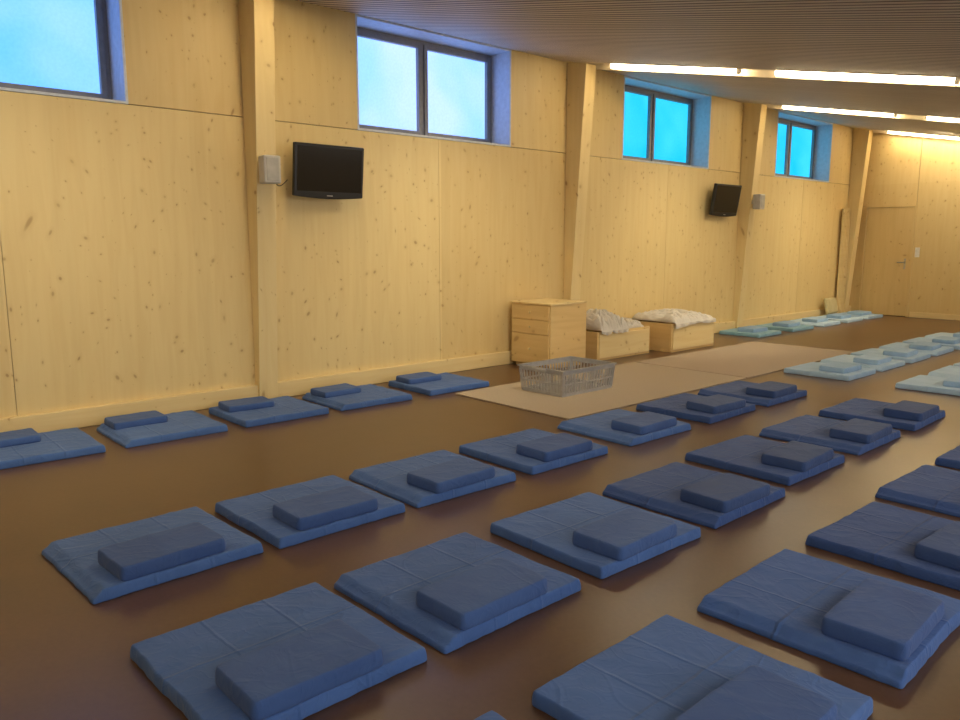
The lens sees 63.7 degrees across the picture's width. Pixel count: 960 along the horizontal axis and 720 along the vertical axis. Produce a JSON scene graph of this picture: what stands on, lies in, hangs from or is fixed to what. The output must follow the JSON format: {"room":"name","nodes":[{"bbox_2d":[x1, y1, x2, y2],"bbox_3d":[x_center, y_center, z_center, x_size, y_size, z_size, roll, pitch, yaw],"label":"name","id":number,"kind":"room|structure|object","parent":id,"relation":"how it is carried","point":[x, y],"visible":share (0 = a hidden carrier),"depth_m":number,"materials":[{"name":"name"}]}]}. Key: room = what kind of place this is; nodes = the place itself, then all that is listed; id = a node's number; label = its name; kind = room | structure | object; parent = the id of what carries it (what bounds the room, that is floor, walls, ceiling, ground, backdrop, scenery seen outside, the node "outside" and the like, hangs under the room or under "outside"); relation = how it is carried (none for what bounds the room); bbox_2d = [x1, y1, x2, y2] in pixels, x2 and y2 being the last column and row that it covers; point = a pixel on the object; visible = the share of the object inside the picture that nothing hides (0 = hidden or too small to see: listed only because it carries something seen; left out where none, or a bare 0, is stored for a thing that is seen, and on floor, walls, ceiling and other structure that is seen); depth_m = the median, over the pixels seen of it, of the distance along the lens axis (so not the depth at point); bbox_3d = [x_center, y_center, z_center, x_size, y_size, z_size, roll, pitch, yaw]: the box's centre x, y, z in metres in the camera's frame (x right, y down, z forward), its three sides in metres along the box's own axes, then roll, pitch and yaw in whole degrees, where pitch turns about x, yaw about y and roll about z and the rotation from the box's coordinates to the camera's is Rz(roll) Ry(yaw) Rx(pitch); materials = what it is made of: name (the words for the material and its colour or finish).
{"room":"meditation hall","nodes":[
{"label":"meditation hall","id":0,"kind":"room"},
{"bbox_2d":[0,0,852,417],"bbox_3d":[-0.119,-1.923,8.949,20.100,3.950,0.700,-8,12,-42],"label":"wall","id":1,"kind":"structure","parent":0,"point":[125,275],"depth_m":7.21,"materials":[{"name":"brown wood"}]},
{"bbox_2d":[0,0,112,99],"bbox_3d":[-3.720,-2.458,5.525,1.990,1.020,0.075,-8,12,-42],"label":"window","id":2,"kind":"structure","parent":1,"relation":"in","point":[52,46],"depth_m":5.95,"materials":[{"name":"glass"}]},
{"bbox_2d":[0,0,128,104],"bbox_3d":[-3.637,-2.444,5.434,2.030,1.060,0.402,-8,12,-42],"label":"trim","id":3,"kind":"structure","parent":1,"relation":"attached to","point":[113,7],"depth_m":6.02,"materials":[{"name":"paint"}]},
{"bbox_2d":[238,0,277,398],"bbox_3d":[-1.880,-1.381,6.735,0.180,3.559,0.300,-8,12,-42],"label":"pillar","id":4,"kind":"structure","parent":1,"relation":"attached to","point":[256,17],"depth_m":6.67,"materials":[{"name":"brown wood"}]},
{"bbox_2d":[258,155,280,183],"bbox_3d":[-1.804,-1.621,6.586,0.150,0.230,0.196,-7,11,-37],"label":"wall speaker","id":5,"kind":"object","parent":1,"relation":"attached to","point":[269,165],"visible":1,"depth_m":6.51,"materials":[{"name":"grey plastic"}]},
{"bbox_2d":[266,157,279,180],"bbox_3d":[-1.746,-1.610,6.511,0.110,0.190,0.006,-7,11,-37],"label":"speaker grille","id":6,"kind":"object","parent":5,"relation":"attached to","point":[272,163],"depth_m":6.51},
{"bbox_2d":[292,142,363,198],"bbox_3d":[-1.438,-1.723,7.107,0.720,0.480,0.277,-8,12,-42],"label":"television","id":7,"kind":"object","parent":1,"relation":"attached to","point":[321,171],"visible":1,"depth_m":7.00,"materials":[{"name":"black plastic"}]},
{"bbox_2d":[357,27,491,142],"bbox_3d":[-0.631,-2.889,8.292,2.030,1.020,0.075,-8,12,-42],"label":"window","id":8,"kind":"structure","parent":1,"relation":"in","point":[406,85],"depth_m":8.27,"materials":[{"name":"glass"}]},
{"bbox_2d":[0,305,850,432],"bbox_3d":[0.058,0.007,8.900,19.900,0.150,0.050,-8,12,-42],"label":"baseboard","id":9,"kind":"structure","parent":1,"relation":"attached to","point":[91,415],"depth_m":6.96,"materials":[{"name":"brown wood"}]},
{"bbox_2d":[355,14,511,146],"bbox_3d":[-0.548,-2.875,8.202,2.070,1.060,0.402,-8,12,-42],"label":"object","id":10,"kind":"structure","parent":1,"relation":"attached to","point":[501,57],"depth_m":8.53,"materials":[{"name":"paint"}]},
{"bbox_2d":[563,62,595,300],"bbox_3d":[1.216,-1.812,9.509,0.180,3.559,0.300,-8,12,-42],"label":"column","id":11,"kind":"structure","parent":1,"relation":"attached to","point":[580,76],"depth_m":9.38,"materials":[{"name":"brown wood"}]},
{"bbox_2d":[623,85,692,165],"bbox_3d":[2.433,-3.316,11.037,2.060,1.020,0.075,-8,12,-42],"label":"window","id":12,"kind":"structure","parent":1,"relation":"in","point":[657,125],"depth_m":11.13,"materials":[{"name":"glass"}]},
{"bbox_2d":[620,76,711,168],"bbox_3d":[2.516,-3.301,10.947,2.100,1.060,0.402,-8,12,-42],"label":"trim","id":13,"kind":"structure","parent":1,"relation":"attached to","point":[701,116],"depth_m":11.50,"materials":[{"name":"paint"}]},
{"bbox_2d":[709,183,741,216],"bbox_3d":[3.691,-2.424,11.745,0.720,0.479,0.219,-8,12,-42],"label":"television","id":14,"kind":"object","parent":1,"relation":"attached to","point":[725,197],"visible":1,"depth_m":11.65,"materials":[{"name":"black plastic"}]},
{"bbox_2d":[733,103,766,327],"bbox_3d":[4.276,-2.239,12.251,0.180,3.559,0.300,-8,12,-42],"label":"pillar","id":15,"kind":"structure","parent":1,"relation":"attached to","point":[754,115],"depth_m":12.15,"materials":[{"name":"brown wood"}]},
{"bbox_2d":[562,61,959,86],"bbox_3d":[3.002,-2.792,7.375,0.385,1.229,5.600,-8,12,-42],"label":"trim","id":16,"kind":"structure","parent":1,"relation":"attached to","point":[762,73],"depth_m":7.71,"materials":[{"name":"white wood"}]},
{"bbox_2d":[775,118,815,179],"bbox_3d":[5.481,-3.740,13.768,2.030,1.020,0.075,-8,12,-42],"label":"window","id":17,"kind":"structure","parent":1,"relation":"in","point":[795,140],"depth_m":13.97,"materials":[{"name":"glass"}]},
{"bbox_2d":[772,111,832,182],"bbox_3d":[5.564,-3.726,13.678,2.070,1.060,0.402,-8,12,-42],"label":"trim","id":18,"kind":"structure","parent":1,"relation":"attached to","point":[823,138],"depth_m":14.26,"materials":[{"name":"paint"}]},
{"bbox_2d":[741,102,959,122],"bbox_3d":[6.062,-3.218,10.117,0.385,1.229,5.600,-8,12,-42],"label":"trim","id":19,"kind":"structure","parent":1,"relation":"attached to","point":[769,106],"depth_m":10.75,"materials":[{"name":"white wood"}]},
{"bbox_2d":[843,128,872,311],"bbox_3d":[7.291,-2.659,14.952,0.180,3.559,0.300,-8,12,-42],"label":"pillar","id":20,"kind":"structure","parent":1,"relation":"attached to","point":[862,138],"depth_m":14.82,"materials":[{"name":"brown wood"}]},
{"bbox_2d":[0,315,959,719],"bbox_3d":[3.131,0.652,5.571,20.300,0.100,10.600,-8,12,-42],"label":"floor","id":21,"kind":"structure","parent":0,"point":[64,655],"depth_m":3.78,"materials":[{"name":"brown wood"}]},
{"bbox_2d":[0,427,105,469],"bbox_3d":[-3.095,0.608,5.342,0.755,0.057,0.702,-8,12,-41],"label":"floor mat","id":22,"kind":"object","parent":21,"relation":"on","point":[55,445],"visible":0.88,"depth_m":5.24,"materials":[{"name":"blue fabric"}]},
{"bbox_2d":[0,428,40,447],"bbox_3d":[-3.306,0.551,5.372,0.404,0.056,0.264,-8,12,-42],"label":"seat cushion","id":23,"kind":"object","parent":22,"relation":"on","point":[29,435],"visible":1,"depth_m":5.37,"materials":[{"name":"blue fabric"}]},
{"bbox_2d":[42,506,262,603],"bbox_3d":[-1.531,0.878,3.607,0.758,0.057,0.716,-8,12,-44],"label":"floor mat","id":24,"kind":"object","parent":21,"relation":"on","point":[75,557],"visible":0.68,"depth_m":3.52,"materials":[{"name":"blue fabric"}]},
{"bbox_2d":[98,522,225,580],"bbox_3d":[-1.411,0.844,3.440,0.288,0.072,0.474,8,12,43],"label":"seat cushion","id":25,"kind":"object","parent":24,"relation":"on","point":[148,554],"visible":1,"depth_m":3.37,"materials":[{"name":"blue fabric"}]},
{"bbox_2d":[96,410,227,447],"bbox_3d":[-2.443,0.517,5.927,0.757,0.057,0.703,-8,12,-41],"label":"floor mat","id":26,"kind":"object","parent":21,"relation":"on","point":[184,424],"visible":0.87,"depth_m":5.77,"materials":[{"name":"blue fabric"}]},
{"bbox_2d":[104,410,167,429],"bbox_3d":[-2.653,0.460,5.956,0.403,0.057,0.264,-8,12,-42],"label":"seat cushion","id":27,"kind":"object","parent":26,"relation":"on","point":[147,417],"visible":1,"depth_m":5.89,"materials":[{"name":"blue fabric"}]},
{"bbox_2d":[209,396,328,427],"bbox_3d":[-1.782,0.424,6.518,0.759,0.058,0.702,-8,12,-42],"label":"floor mat","id":28,"kind":"object","parent":21,"relation":"on","point":[285,408],"visible":0.85,"depth_m":6.36,"materials":[{"name":"blue fabric"}]},
{"bbox_2d":[218,396,273,411],"bbox_3d":[-1.974,0.372,6.525,0.402,0.056,0.262,-7,11,-38],"label":"seat cushion","id":29,"kind":"object","parent":28,"relation":"on","point":[251,403],"visible":1,"depth_m":6.46,"materials":[{"name":"blue fabric"}]},
{"bbox_2d":[130,582,426,719],"bbox_3d":[-0.706,1.020,2.694,0.755,0.057,0.738,-8,12,-43],"label":"floor mat","id":30,"kind":"object","parent":21,"relation":"on","point":[182,663],"visible":0.74,"depth_m":2.68,"materials":[{"name":"blue fabric"}]},
{"bbox_2d":[215,619,383,719],"bbox_3d":[-0.581,0.990,2.505,0.474,0.070,0.288,-8,12,-42],"label":"seat cushion","id":31,"kind":"object","parent":30,"relation":"on","point":[266,681],"visible":1,"depth_m":2.44,"materials":[{"name":"blue fabric"}]},
{"bbox_2d":[215,475,404,548],"bbox_3d":[-0.916,0.792,4.159,0.755,0.057,0.716,-8,12,-43],"label":"floor mat","id":32,"kind":"object","parent":21,"relation":"on","point":[253,512],"visible":0.71,"depth_m":4.05,"materials":[{"name":"blue fabric"}]},
{"bbox_2d":[272,486,377,530],"bbox_3d":[-0.796,0.758,3.991,0.476,0.071,0.290,-8,12,-41],"label":"seat cushion","id":33,"kind":"object","parent":32,"relation":"on","point":[318,509],"visible":1,"depth_m":3.92,"materials":[{"name":"blue fabric"}]},
{"bbox_2d":[302,384,411,410],"bbox_3d":[-1.131,0.334,7.100,0.756,0.057,0.702,-8,12,-40],"label":"floor mat","id":34,"kind":"object","parent":21,"relation":"on","point":[370,394],"visible":0.85,"depth_m":6.93,"materials":[{"name":"blue fabric"}]},
{"bbox_2d":[310,383,360,397],"bbox_3d":[-1.330,0.280,7.117,0.404,0.056,0.264,-9,12,-44],"label":"seat cushion","id":35,"kind":"object","parent":34,"relation":"on","point":[339,389],"visible":1,"depth_m":7.04,"materials":[{"name":"blue fabric"}]},
{"bbox_2d":[349,450,515,507],"bbox_3d":[-0.294,0.705,4.718,0.757,0.057,0.717,-8,12,-41],"label":"floor mat","id":36,"kind":"object","parent":21,"relation":"on","point":[388,478],"visible":0.73,"depth_m":4.60,"materials":[{"name":"blue fabric"}]},
{"bbox_2d":[407,457,494,493],"bbox_3d":[-0.169,0.673,4.541,0.474,0.070,0.288,-9,12,-44],"label":"seat cushion","id":37,"kind":"object","parent":36,"relation":"on","point":[457,473],"visible":1,"depth_m":4.46,"materials":[{"name":"blue fabric"}]},
{"bbox_2d":[388,372,488,395],"bbox_3d":[-0.414,0.234,7.745,0.755,0.057,0.701,-8,12,-41],"label":"floor mat","id":38,"kind":"object","parent":21,"relation":"on","point":[449,383],"visible":0.82,"depth_m":7.57,"materials":[{"name":"blue fabric"}]},
{"bbox_2d":[396,372,440,383],"bbox_3d":[-0.617,0.178,7.767,0.403,0.057,0.264,-7,11,-40],"label":"seat cushion","id":39,"kind":"object","parent":38,"relation":"on","point":[420,377],"visible":1,"depth_m":7.69,"materials":[{"name":"blue fabric"}]},
{"bbox_2d":[334,532,580,653],"bbox_3d":[-0.099,0.935,3.239,0.757,0.057,0.739,-8,12,-42],"label":"floor mat","id":40,"kind":"object","parent":21,"relation":"on","point":[388,587],"visible":0.8,"depth_m":3.19,"materials":[{"name":"blue fabric"}]},
{"bbox_2d":[416,558,546,629],"bbox_3d":[0.013,0.908,3.035,0.472,0.070,0.289,-8,12,-43],"label":"seat cushion","id":41,"kind":"object","parent":40,"relation":"on","point":[469,598],"visible":1,"depth_m":2.96,"materials":[{"name":"blue fabric"}]},
{"bbox_2d":[459,428,607,474],"bbox_3d":[0.367,0.612,5.309,0.759,0.058,0.716,-8,12,-42],"label":"floor mat","id":42,"kind":"object","parent":21,"relation":"on","point":[500,450],"visible":0.66,"depth_m":5.16,"materials":[{"name":"blue fabric"}]},
{"bbox_2d":[516,433,592,461],"bbox_3d":[0.500,0.578,5.152,0.472,0.070,0.289,-8,12,-41],"label":"seat cushion","id":43,"kind":"object","parent":42,"relation":"on","point":[561,445],"visible":1,"depth_m":5.07,"materials":[{"name":"blue fabric"}]},
{"bbox_2d":[511,298,586,368],"bbox_3d":[0.795,-0.315,9.019,0.644,0.750,0.632,-8,12,-42],"label":"base cabinet","id":44,"kind":"object","parent":21,"relation":"on","point":[544,328],"visible":0.88,"depth_m":8.80,"materials":[{"name":"brown wood"}]},
{"bbox_2d":[490,492,700,578],"bbox_3d":[0.570,0.841,3.837,0.759,0.058,0.738,-8,12,-40],"label":"floor mat","id":45,"kind":"object","parent":21,"relation":"on","point":[547,530],"visible":0.79,"depth_m":3.76,"materials":[{"name":"blue fabric"}]},
{"bbox_2d":[572,508,676,560],"bbox_3d":[0.687,0.813,3.639,0.472,0.071,0.289,-9,12,-44],"label":"seat cushion","id":46,"kind":"object","parent":45,"relation":"on","point":[622,535],"visible":1,"depth_m":3.56,"materials":[{"name":"blue fabric"}]},
{"bbox_2d":[455,362,745,419],"bbox_3d":[1.286,0.256,7.750,2.820,0.012,1.440,-8,12,-42],"label":"rug","id":47,"kind":"object","parent":21,"relation":"on","point":[633,383],"visible":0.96,"depth_m":7.36,"materials":[{"name":"beige carpet"}]},
{"bbox_2d":[517,356,616,397],"bbox_3d":[0.852,0.156,7.541,0.830,0.250,0.588,-8,12,-42],"label":"laundry basket","id":48,"kind":"object","parent":47,"relation":"on","point":[563,386],"visible":1,"depth_m":7.43,"materials":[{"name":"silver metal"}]},
{"bbox_2d":[585,325,649,359],"bbox_3d":[1.629,-0.242,9.851,1.060,0.350,0.552,-8,12,-42],"label":"storage box","id":49,"kind":"object","parent":21,"relation":"on","point":[599,346],"visible":0.75,"depth_m":9.56,"materials":[{"name":"brown wood"}]},
{"bbox_2d":[586,308,628,334],"bbox_3d":[1.488,-0.494,9.618,0.543,0.310,0.533,-8,12,-42],"label":"blanket","id":50,"kind":"object","parent":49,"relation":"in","point":[607,322],"visible":0.91,"depth_m":9.44,"materials":[{"name":"white fabric"}]},
{"bbox_2d":[557,409,690,445],"bbox_3d":[1.114,0.509,5.977,0.756,0.057,0.716,-8,12,-41],"label":"floor mat","id":51,"kind":"object","parent":21,"relation":"on","point":[598,425],"visible":0.68,"depth_m":5.83,"materials":[{"name":"blue fabric"}]},
{"bbox_2d":[611,411,676,434],"bbox_3d":[1.242,0.472,5.829,0.472,0.071,0.289,-8,12,-43],"label":"seat cushion","id":52,"kind":"object","parent":51,"relation":"on","point":[646,422],"visible":1,"depth_m":5.74,"materials":[{"name":"blue fabric"}]},
{"bbox_2d":[633,319,713,352],"bbox_3d":[2.627,-0.372,10.623,1.030,0.370,0.732,-8,12,-42],"label":"storage box","id":53,"kind":"object","parent":21,"relation":"on","point":[664,336],"visible":0.7,"depth_m":10.23,"materials":[{"name":"brown wood"}]},
{"bbox_2d":[632,308,715,328],"bbox_3d":[2.650,-0.590,10.561,0.967,0.199,0.733,-8,12,-42],"label":"blanket","id":54,"kind":"object","parent":53,"relation":"on","point":[680,317],"visible":1,"depth_m":10.31,"materials":[{"name":"white fabric"}]},
{"bbox_2d":[602,462,784,528],"bbox_3d":[1.220,0.751,4.420,0.755,0.057,0.736,-8,12,-42],"label":"floor mat","id":55,"kind":"object","parent":21,"relation":"on","point":[658,490],"visible":0.81,"depth_m":4.33,"materials":[{"name":"blue fabric"}]},
{"bbox_2d":[680,473,769,512],"bbox_3d":[1.346,0.721,4.230,0.474,0.070,0.289,-8,12,-40],"label":"seat cushion","id":56,"kind":"object","parent":55,"relation":"on","point":[725,492],"visible":1,"depth_m":4.15,"materials":[{"name":"blue fabric"}]},
{"bbox_2d":[636,393,755,423],"bbox_3d":[1.861,0.405,6.648,0.760,0.057,0.719,-8,12,-43],"label":"floor mat","id":57,"kind":"object","parent":21,"relation":"on","point":[675,405],"visible":0.73,"depth_m":6.49,"materials":[{"name":"blue fabric"}]},
{"bbox_2d":[686,394,745,413],"bbox_3d":[1.990,0.368,6.500,0.473,0.071,0.289,-7,11,-39],"label":"seat cushion","id":58,"kind":"object","parent":57,"relation":"on","point":[714,404],"visible":1,"depth_m":6.41,"materials":[{"name":"blue fabric"}]},
{"bbox_2d":[532,614,872,719],"bbox_3d":[0.691,1.063,2.411,0.759,0.058,0.759,-8,12,-42],"label":"floor mat","id":59,"kind":"object","parent":21,"relation":"on","point":[660,671],"visible":0.8,"depth_m":2.48,"materials":[{"name":"blue fabric"}]},
{"bbox_2d":[674,665,837,719],"bbox_3d":[0.786,1.035,2.207,0.474,0.072,0.289,-8,12,-41],"label":"seat cushion","id":60,"kind":"object","parent":59,"relation":"on","point":[756,693],"visible":1,"depth_m":2.25,"materials":[{"name":"blue fabric"}]},
{"bbox_2d":[638,341,852,377],"bbox_3d":[3.382,-0.036,9.628,2.800,0.012,1.440,-8,12,-42],"label":"rug","id":61,"kind":"object","parent":21,"relation":"on","point":[750,359],"visible":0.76,"depth_m":9.40,"materials":[{"name":"beige carpet"}]},
{"bbox_2d":[719,328,780,337],"bbox_3d":[4.210,-0.433,12.033,0.702,0.057,0.680,-8,12,-42],"label":"floor mat","id":62,"kind":"object","parent":21,"relation":"on","point":[734,331],"visible":0.81,"depth_m":11.82,"materials":[{"name":"blue fabric"}]},
{"bbox_2d":[698,380,806,406],"bbox_3d":[2.565,0.306,7.279,0.755,0.057,0.715,-8,12,-42],"label":"floor mat","id":63,"kind":"object","parent":21,"relation":"on","point":[737,389],"visible":0.6,"depth_m":7.15,"materials":[{"name":"blue fabric"}]},
{"bbox_2d":[746,381,796,397],"bbox_3d":[2.692,0.271,7.131,0.472,0.069,0.288,-8,12,-43],"label":"seat cushion","id":64,"kind":"object","parent":63,"relation":"on","point":[769,389],"visible":1,"depth_m":7.04,"materials":[{"name":"blue fabric"}]},
{"bbox_2d":[685,435,844,485],"bbox_3d":[1.884,0.644,5.108,0.755,0.057,0.738,-8,12,-40],"label":"floor mat","id":65,"kind":"object","parent":21,"relation":"on","point":[741,454],"visible":0.76,"depth_m":5.00,"materials":[{"name":"blue fabric"}]},
{"bbox_2d":[761,441,833,471],"bbox_3d":[2.033,0.611,4.938,0.289,0.071,0.473,9,12,44],"label":"seat cushion","id":66,"kind":"object","parent":65,"relation":"on","point":[792,455],"visible":1,"depth_m":4.85,"materials":[{"name":"blue fabric"}]},
{"bbox_2d":[755,323,813,331],"bbox_3d":[5.025,-0.546,12.763,0.701,0.057,0.680,-8,12,-40],"label":"floor mat","id":67,"kind":"object","parent":21,"relation":"on","point":[769,326],"visible":0.63,"depth_m":12.54,"materials":[{"name":"blue fabric"}]},
{"bbox_2d":[789,318,839,326],"bbox_3d":[5.803,-0.654,13.460,0.699,0.057,0.678,-8,12,-43],"label":"floor mat","id":68,"kind":"object","parent":21,"relation":"on","point":[829,322],"visible":0.69,"depth_m":13.22,"materials":[{"name":"blue fabric"}]},
{"bbox_2d":[697,549,959,688],"bbox_3d":[1.386,0.967,3.033,0.756,0.057,0.759,-8,12,-43],"label":"floor mat","id":69,"kind":"object","parent":21,"relation":"on","point":[785,598],"visible":0.83,"depth_m":2.98,"materials":[{"name":"blue fabric"}]},
{"bbox_2d":[821,578,944,660],"bbox_3d":[1.482,0.938,2.832,0.290,0.071,0.476,9,12,44],"label":"seat cushion","id":70,"kind":"object","parent":69,"relation":"on","point":[888,620],"visible":1,"depth_m":2.75,"materials":[{"name":"blue fabric"}]},
{"bbox_2d":[759,415,900,454],"bbox_3d":[2.611,0.543,5.758,0.757,0.057,0.737,-8,12,-42],"label":"floor mat","id":71,"kind":"object","parent":21,"relation":"on","point":[809,429],"visible":0.62,"depth_m":5.66,"materials":[{"name":"blue fabric"}]},
{"bbox_2d":[829,418,892,443],"bbox_3d":[2.757,0.510,5.589,0.472,0.069,0.288,-8,12,-43],"label":"seat cushion","id":72,"kind":"object","parent":71,"relation":"on","point":[855,430],"visible":1,"depth_m":5.49,"materials":[{"name":"blue fabric"}]},
{"bbox_2d":[784,362,875,380],"bbox_3d":[3.850,0.117,8.497,0.703,0.058,0.714,-8,12,-41],"label":"floor mat","id":73,"kind":"object","parent":21,"relation":"on","point":[812,368],"visible":0.75,"depth_m":8.32,"materials":[{"name":"blue fabric"}]},
{"bbox_2d":[819,361,861,373],"bbox_3d":[3.916,0.080,8.388,0.443,0.064,0.282,-8,12,-40],"label":"seat cushion","id":74,"kind":"object","parent":73,"relation":"on","point":[836,367],"visible":1,"depth_m":8.29,"materials":[{"name":"blue fabric"}]},
{"bbox_2d":[816,315,862,322],"bbox_3d":[6.506,-0.753,14.091,0.703,0.058,0.679,-8,12,-42],"label":"floor mat","id":75,"kind":"object","parent":21,"relation":"on","point":[851,319],"visible":0.49,"depth_m":13.82,"materials":[{"name":"blue fabric"}]},
{"bbox_2d":[824,297,837,313],"bbox_3d":[6.622,-1.023,14.567,0.427,0.302,0.130,-8,12,-41],"label":"seat cushion","id":76,"kind":"object","parent":75,"relation":"on","point":[830,304],"visible":0.98,"depth_m":14.48,"materials":[{"name":"beige fabric"}]},
{"bbox_2d":[836,208,850,312],"bbox_3d":[7.029,-1.894,14.942,0.320,2.050,0.034,-8,12,-42],"label":"wooden plank","id":77,"kind":"object","parent":21,"relation":"on","point":[845,224],"visible":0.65,"depth_m":14.90,"materials":[{"name":"brown wood"}]},
{"bbox_2d":[820,354,904,371],"bbox_3d":[4.488,0.029,9.067,0.699,0.057,0.713,-8,12,-42],"label":"floor mat","id":78,"kind":"object","parent":21,"relation":"on","point":[892,364],"visible":0.58,"depth_m":8.94,"materials":[{"name":"blue fabric"}]},
{"bbox_2d":[853,354,890,364],"bbox_3d":[4.553,-0.009,8.958,0.443,0.065,0.283,-8,12,-42],"label":"seat cushion","id":79,"kind":"object","parent":78,"relation":"on","point":[873,359],"visible":1,"depth_m":8.86,"materials":[{"name":"blue fabric"}]},
{"bbox_2d":[818,398,944,430],"bbox_3d":[3.343,0.441,6.415,0.760,0.057,0.740,-8,12,-43],"label":"floor mat","id":80,"kind":"object","parent":21,"relation":"on","point":[865,409],"visible":0.77,"depth_m":6.32,"materials":[{"name":"blue fabric"}]},
{"bbox_2d":[883,400,938,421],"bbox_3d":[3.491,0.408,6.245,0.474,0.070,0.289,-8,12,-43],"label":"seat cushion","id":81,"kind":"object","parent":80,"relation":"on","point":[904,409],"visible":1,"depth_m":6.14,"materials":[{"name":"blue fabric"}]},
{"bbox_2d":[805,501,959,590],"bbox_3d":[2.096,0.868,3.670,0.760,0.057,0.762,-8,12,-40],"label":"floor mat","id":82,"kind":"object","parent":21,"relation":"on","point":[886,536],"visible":0.84,"depth_m":3.67,"materials":[{"name":"blue fabric"}]},
{"bbox_2d":[914,521,959,570],"bbox_3d":[2.194,0.840,3.468,0.473,0.071,0.289,-7,11,-39],"label":"seat cushion","id":83,"kind":"object","parent":82,"relation":"on","point":[942,547],"visible":1,"depth_m":3.40,"materials":[{"name":"blue fabric"}]},
{"bbox_2d":[850,348,930,363],"bbox_3d":[5.124,-0.061,9.638,0.703,0.058,0.714,-8,12,-43],"label":"floor mat","id":84,"kind":"object","parent":21,"relation":"on","point":[920,356],"visible":0.64,"depth_m":9.52,"materials":[{"name":"blue fabric"}]},
{"bbox_2d":[883,347,917,356],"bbox_3d":[5.190,-0.098,9.529,0.443,0.064,0.282,-9,12,-44],"label":"seat cushion","id":85,"kind":"object","parent":84,"relation":"on","point":[895,351],"visible":1,"depth_m":9.43,"materials":[{"name":"blue fabric"}]},
{"bbox_2d":[878,342,953,355],"bbox_3d":[5.763,-0.149,10.209,0.699,0.057,0.713,-8,12,-43],"label":"floor mat","id":86,"kind":"object","parent":21,"relation":"on","point":[943,349],"visible":0.61,"depth_m":10.14,"materials":[{"name":"blue fabric"}]},
{"bbox_2d":[909,341,941,349],"bbox_3d":[5.828,-0.187,10.100,0.283,0.065,0.443,9,12,44],"label":"seat cushion","id":87,"kind":"object","parent":86,"relation":"on","point":[921,345],"visible":0.99,"depth_m":10.00,"materials":[{"name":"blue fabric"}]},
{"bbox_2d":[875,464,959,517],"bbox_3d":[2.775,0.760,4.359,0.755,0.057,0.758,-8,12,-41],"label":"floor mat","id":88,"kind":"object","parent":21,"relation":"on","point":[928,487],"visible":1,"depth_m":4.37,"materials":[{"name":"blue fabric"}]},
{"bbox_2d":[895,375,959,395],"bbox_3d":[4.614,0.251,7.634,0.718,0.058,0.714,-8,12,-43],"label":"floor mat","id":89,"kind":"object","parent":21,"relation":"on","point":[925,383],"visible":0.94,"depth_m":7.56,"materials":[{"name":"blue fabric"}]},
{"bbox_2d":[903,337,959,349],"bbox_3d":[6.398,-0.238,10.780,0.703,0.058,0.714,-8,12,-43],"label":"floor mat","id":90,"kind":"object","parent":21,"relation":"on","point":[956,346],"visible":0.44,"depth_m":10.75,"materials":[{"name":"blue fabric"}]},
{"bbox_2d":[932,336,959,344],"bbox_3d":[6.464,-0.275,10.671,0.443,0.064,0.282,-9,12,-44],"label":"seat cushion","id":91,"kind":"object","parent":90,"relation":"on","point":[941,339],"visible":0.94,"depth_m":10.55,"materials":[{"name":"blue fabric"}]},
{"bbox_2d":[928,365,959,377],"bbox_3d":[5.275,0.160,8.225,0.714,0.057,0.713,-8,12,-42],"label":"floor mat","id":92,"kind":"object","parent":21,"relation":"on","point":[948,371],"visible":0.73,"depth_m":8.26,"materials":[{"name":"blue fabric"}]},
{"bbox_2d":[935,445,959,468],"bbox_3d":[3.493,0.660,5.002,0.755,0.057,0.760,-8,12,-41],"label":"floor mat","id":93,"kind":"object","parent":21,"relation":"on","point":[951,459],"visible":1,"depth_m":5.01,"materials":[{"name":"blue fabric"}]},
{"bbox_2d":[297,0,959,136],"bbox_3d":[3.300,-2.450,4.901,19.900,1.244,9.700,-8,12,-42],"label":"ceiling","id":94,"kind":"structure","parent":0,"point":[900,37],"depth_m":6.21,"materials":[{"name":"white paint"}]},
{"bbox_2d":[609,64,740,73],"bbox_3d":[2.071,-3.213,8.368,0.068,0.468,1.652,-8,12,-42],"label":"lamp","id":95,"kind":"object","parent":94,"relation":"hanging from","point":[612,66],"visible":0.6,"depth_m":8.29,"materials":[{"name":"white plastic"}]},
{"bbox_2d":[781,106,896,116],"bbox_3d":[5.130,-3.639,11.109,0.068,0.468,1.652,-8,12,-42],"label":"lamp","id":96,"kind":"object","parent":94,"relation":"hanging from","point":[782,107],"visible":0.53,"depth_m":11.05,"materials":[{"name":"white plastic"}]},
{"bbox_2d":[773,70,959,83],"bbox_3d":[3.421,-2.607,6.955,0.068,0.464,1.632,-8,12,-42],"label":"lamp","id":97,"kind":"object","parent":94,"relation":"hanging from","point":[921,79],"visible":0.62,"depth_m":6.87,"materials":[{"name":"white plastic"}]},
{"bbox_2d":[849,133,959,316],"bbox_3d":[10.577,-2.362,11.934,0.200,3.900,10.600,-8,12,-42],"label":"wall","id":98,"kind":"structure","parent":0,"point":[923,172],"depth_m":14.33,"materials":[{"name":"brown wood"}]},
{"bbox_2d":[860,207,914,315],"bbox_3d":[7.829,-1.895,14.882,0.094,2.048,0.840,-8,12,-42],"label":"door","id":99,"kind":"structure","parent":98,"relation":"in","point":[888,241],"depth_m":14.88,"materials":[{"name":"brown wood"}]},
{"bbox_2d":[858,205,916,316],"bbox_3d":[7.846,-1.911,14.894,0.050,2.100,0.920,-8,12,-42],"label":"trim","id":100,"kind":"structure","parent":98,"relation":"attached to","point":[915,206],"depth_m":14.69,"materials":[{"name":"brown wood"}]},
{"bbox_2d":[909,312,959,319],"bbox_3d":[11.046,-0.380,11.553,0.020,0.100,8.560,-8,12,-42],"label":"baseboard","id":101,"kind":"structure","parent":98,"relation":"attached to","point":[911,314],"depth_m":14.36,"materials":[{"name":"brown wood"}]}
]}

